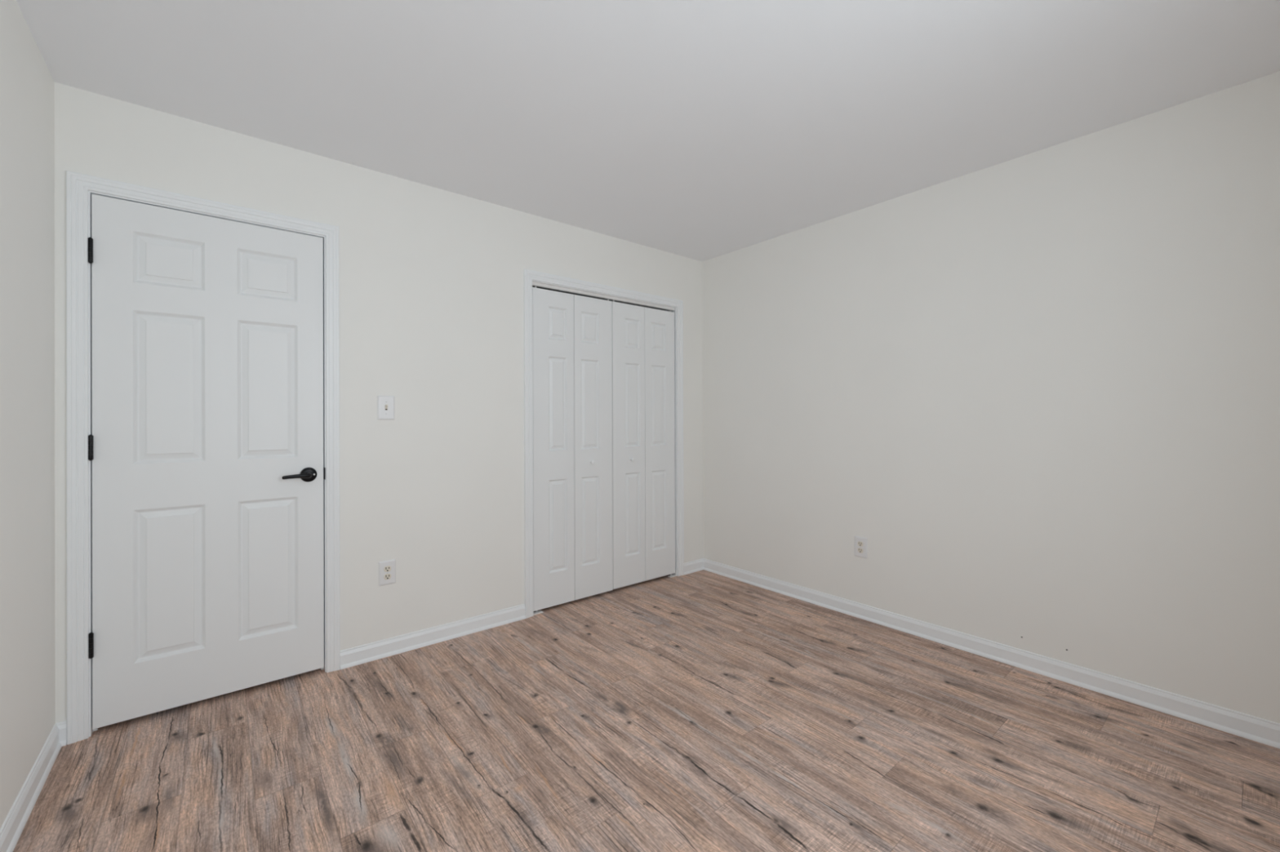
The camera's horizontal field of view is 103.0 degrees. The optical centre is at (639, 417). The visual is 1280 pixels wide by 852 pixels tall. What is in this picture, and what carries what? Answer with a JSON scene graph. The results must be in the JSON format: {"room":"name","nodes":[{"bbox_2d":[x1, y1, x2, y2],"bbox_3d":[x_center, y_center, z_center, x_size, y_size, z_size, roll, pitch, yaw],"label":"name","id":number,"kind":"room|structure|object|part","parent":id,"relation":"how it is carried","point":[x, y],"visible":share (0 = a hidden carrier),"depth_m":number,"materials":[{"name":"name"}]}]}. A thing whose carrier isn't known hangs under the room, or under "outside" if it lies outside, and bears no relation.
{"room":"empty bedroom","nodes":[
{"label":"empty bedroom","id":0,"kind":"room"},
{"bbox_2d":[0,0,55,828],"bbox_3d":[-1.206,-0.020,0.652,0.120,2.440,3.081,0,0,-40],"label":"wall","id":1,"kind":"structure","parent":0,"point":[27,85],"depth_m":1.56,"materials":[{"name":"white paint"}]},
{"bbox_2d":[0,723,62,851],"bbox_3d":[-1.149,1.158,0.694,0.018,0.084,3.080,0,0,-40],"label":"baseboard","id":2,"kind":"structure","parent":1,"relation":"attached to","point":[11,831],"depth_m":1.56,"materials":[{"name":"white wood"}]},
{"bbox_2d":[54,82,703,723],"bbox_3d":[-0.862,-0.017,3.002,3.727,2.440,0.115,0,0,-39],"label":"wall","id":3,"kind":"structure","parent":0,"point":[431,278],"depth_m":2.65,"materials":[{"name":"white paint"}]},
{"bbox_2d":[56,720,66,746],"bbox_3d":[-2.128,1.163,1.871,0.030,0.084,0.018,0,0,-39],"label":"baseboard","id":4,"kind":"structure","parent":3,"relation":"attached to","point":[62,726],"depth_m":1.87,"materials":[{"name":"white wood"}]},
{"bbox_2d":[66,170,340,744],"bbox_3d":[-1.817,0.145,2.206,0.879,2.118,0.132,0,0,-39],"label":"door frame","id":5,"kind":"structure","parent":3,"relation":"attached to","point":[80,188],"depth_m":1.92,"materials":[{"name":"white wood"}]},
{"bbox_3d":[-1.499,0.265,2.419,0.003,0.056,0.031,0,0,-39],"label":"strike plate","id":6,"kind":"part","parent":5,"relation":"part of","materials":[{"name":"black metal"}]},
{"bbox_2d":[88,194,324,729],"bbox_3d":[-1.780,0.166,2.154,0.760,2.031,0.100,0,0,-39],"label":"door","id":7,"kind":"structure","parent":3,"relation":"in","point":[206,442],"depth_m":2.13,"materials":[{"name":"white wood"}]},
{"bbox_3d":[-1.553,0.265,2.308,0.116,0.023,0.049,0,0,-39],"label":"lever","id":8,"kind":"part","parent":7,"relation":"part of","materials":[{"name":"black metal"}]},
{"bbox_3d":[-1.537,0.265,2.363,0.068,0.068,0.015,0,0,-39],"label":"handle","id":9,"kind":"part","parent":7,"relation":"part of","materials":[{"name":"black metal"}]},
{"bbox_2d":[377,395,394,419],"bbox_3d":[-1.280,-0.050,2.571,0.079,0.121,0.021,0,0,-39],"label":"light switch","id":10,"kind":"object","parent":3,"relation":"attached to","point":[385,404],"visible":1,"depth_m":2.57,"materials":[{"name":"white plastic"}]},
{"bbox_2d":[378,559,395,586],"bbox_3d":[-1.278,0.785,2.577,0.079,0.121,0.008,0,0,-39],"label":"wall outlet","id":11,"kind":"object","parent":3,"relation":"attached to","point":[387,569],"visible":1,"depth_m":2.57,"materials":[{"name":"white plastic"}]},
{"bbox_2d":[383,573,391,579],"bbox_3d":[-1.276,0.804,2.575,0.034,0.028,0.002,0,0,-39],"label":"receptacle","id":12,"kind":"object","parent":11,"relation":"attached to","point":[386,576],"depth_m":2.57,"materials":[{"name":"white plastic"}]},
{"bbox_2d":[383,565,391,572],"bbox_3d":[-1.276,0.765,2.575,0.034,0.028,0.002,0,0,-39],"label":"receptacle","id":13,"kind":"object","parent":11,"relation":"attached to","point":[386,568],"depth_m":2.57,"materials":[{"name":"white plastic"}]},
{"bbox_2d":[340,604,525,669],"bbox_3d":[-1.063,1.161,2.746,0.967,0.084,0.018,0,0,-39],"label":"baseboard","id":14,"kind":"structure","parent":3,"relation":"attached to","point":[369,652],"depth_m":2.69,"materials":[{"name":"white wood"}]},
{"bbox_2d":[532,285,613,612],"bbox_3d":[-0.421,0.184,3.300,0.600,2.024,0.060,0,0,-39],"label":"door","id":15,"kind":"structure","parent":3,"relation":"in","point":[572,338],"depth_m":3.29,"materials":[{"name":"white wood"}]},
{"bbox_2d":[523,269,684,618],"bbox_3d":[-0.219,0.154,3.519,1.320,2.094,0.132,0,0,-39],"label":"door frame","id":16,"kind":"structure","parent":3,"relation":"attached to","point":[531,278],"depth_m":3.31,"materials":[{"name":"white wood"}]},
{"bbox_2d":[611,299,675,589],"bbox_3d":[0.040,0.183,3.678,0.583,2.024,0.060,0,0,-39],"label":"door","id":17,"kind":"structure","parent":3,"relation":"in","point":[643,427],"depth_m":3.67,"materials":[{"name":"white wood"}]},
{"bbox_2d":[684,558,703,574],"bbox_3d":[0.421,1.159,3.964,0.228,0.084,0.018,0,0,-39],"label":"baseboard","id":18,"kind":"structure","parent":3,"relation":"attached to","point":[695,566],"depth_m":3.96,"materials":[{"name":"white wood"}]},
{"bbox_2d":[532,286,626,303],"bbox_3d":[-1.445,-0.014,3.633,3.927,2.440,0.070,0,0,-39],"label":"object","id":19,"kind":"structure","parent":0,"point":[532,286],"depth_m":4.35,"materials":[{"name":"black metal"}]},
{"bbox_2d":[13,569,1279,851],"bbox_3d":[-0.105,1.224,2.088,3.759,0.050,4.150,0,0,-39],"label":"floor","id":20,"kind":"structure","parent":0,"point":[701,711],"depth_m":1.80,"materials":[{"name":"wood"}]},
{"bbox_2d":[627,303,666,311],"bbox_3d":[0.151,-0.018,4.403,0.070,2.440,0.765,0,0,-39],"label":"door track","id":21,"kind":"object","parent":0,"point":[628,304],"depth_m":4.46,"materials":[{"name":"black metal"}]},
{"bbox_2d":[16,0,1279,262],"bbox_3d":[-0.116,-1.291,2.091,3.827,0.100,4.150,0,0,-39],"label":"ceiling","id":22,"kind":"structure","parent":0,"point":[702,131],"depth_m":1.89,"materials":[{"name":"white paint"}]},
{"bbox_2d":[702,71,1279,724],"bbox_3d":[1.522,-0.026,2.893,0.121,2.440,3.080,0,0,-39],"label":"wall","id":23,"kind":"structure","parent":0,"point":[1041,388],"depth_m":2.37,"materials":[{"name":"white paint"}]},
{"bbox_2d":[854,536,867,558],"bbox_3d":[1.318,0.774,3.043,0.008,0.121,0.079,0,0,-39],"label":"wall outlet","id":24,"kind":"object","parent":23,"relation":"attached to","point":[860,543],"visible":1,"depth_m":3.04,"materials":[{"name":"white plastic"}]},
{"bbox_2d":[857,547,862,553],"bbox_3d":[1.316,0.793,3.042,0.002,0.028,0.034,0,0,-39],"label":"receptacle","id":25,"kind":"object","parent":24,"relation":"attached to","point":[860,550],"depth_m":3.04,"materials":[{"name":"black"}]},
{"bbox_2d":[857,541,862,546],"bbox_3d":[1.316,0.754,3.042,0.002,0.028,0.034,0,0,-39],"label":"receptacle","id":26,"kind":"object","parent":24,"relation":"attached to","point":[860,544],"depth_m":3.04,"materials":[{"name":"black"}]},
{"bbox_2d":[703,558,1279,748],"bbox_3d":[1.473,1.153,2.847,0.018,0.084,3.080,0,0,-39],"label":"baseboard","id":27,"kind":"structure","parent":23,"relation":"attached to","point":[1259,730],"depth_m":2.36,"materials":[{"name":"white wood"}]}
]}

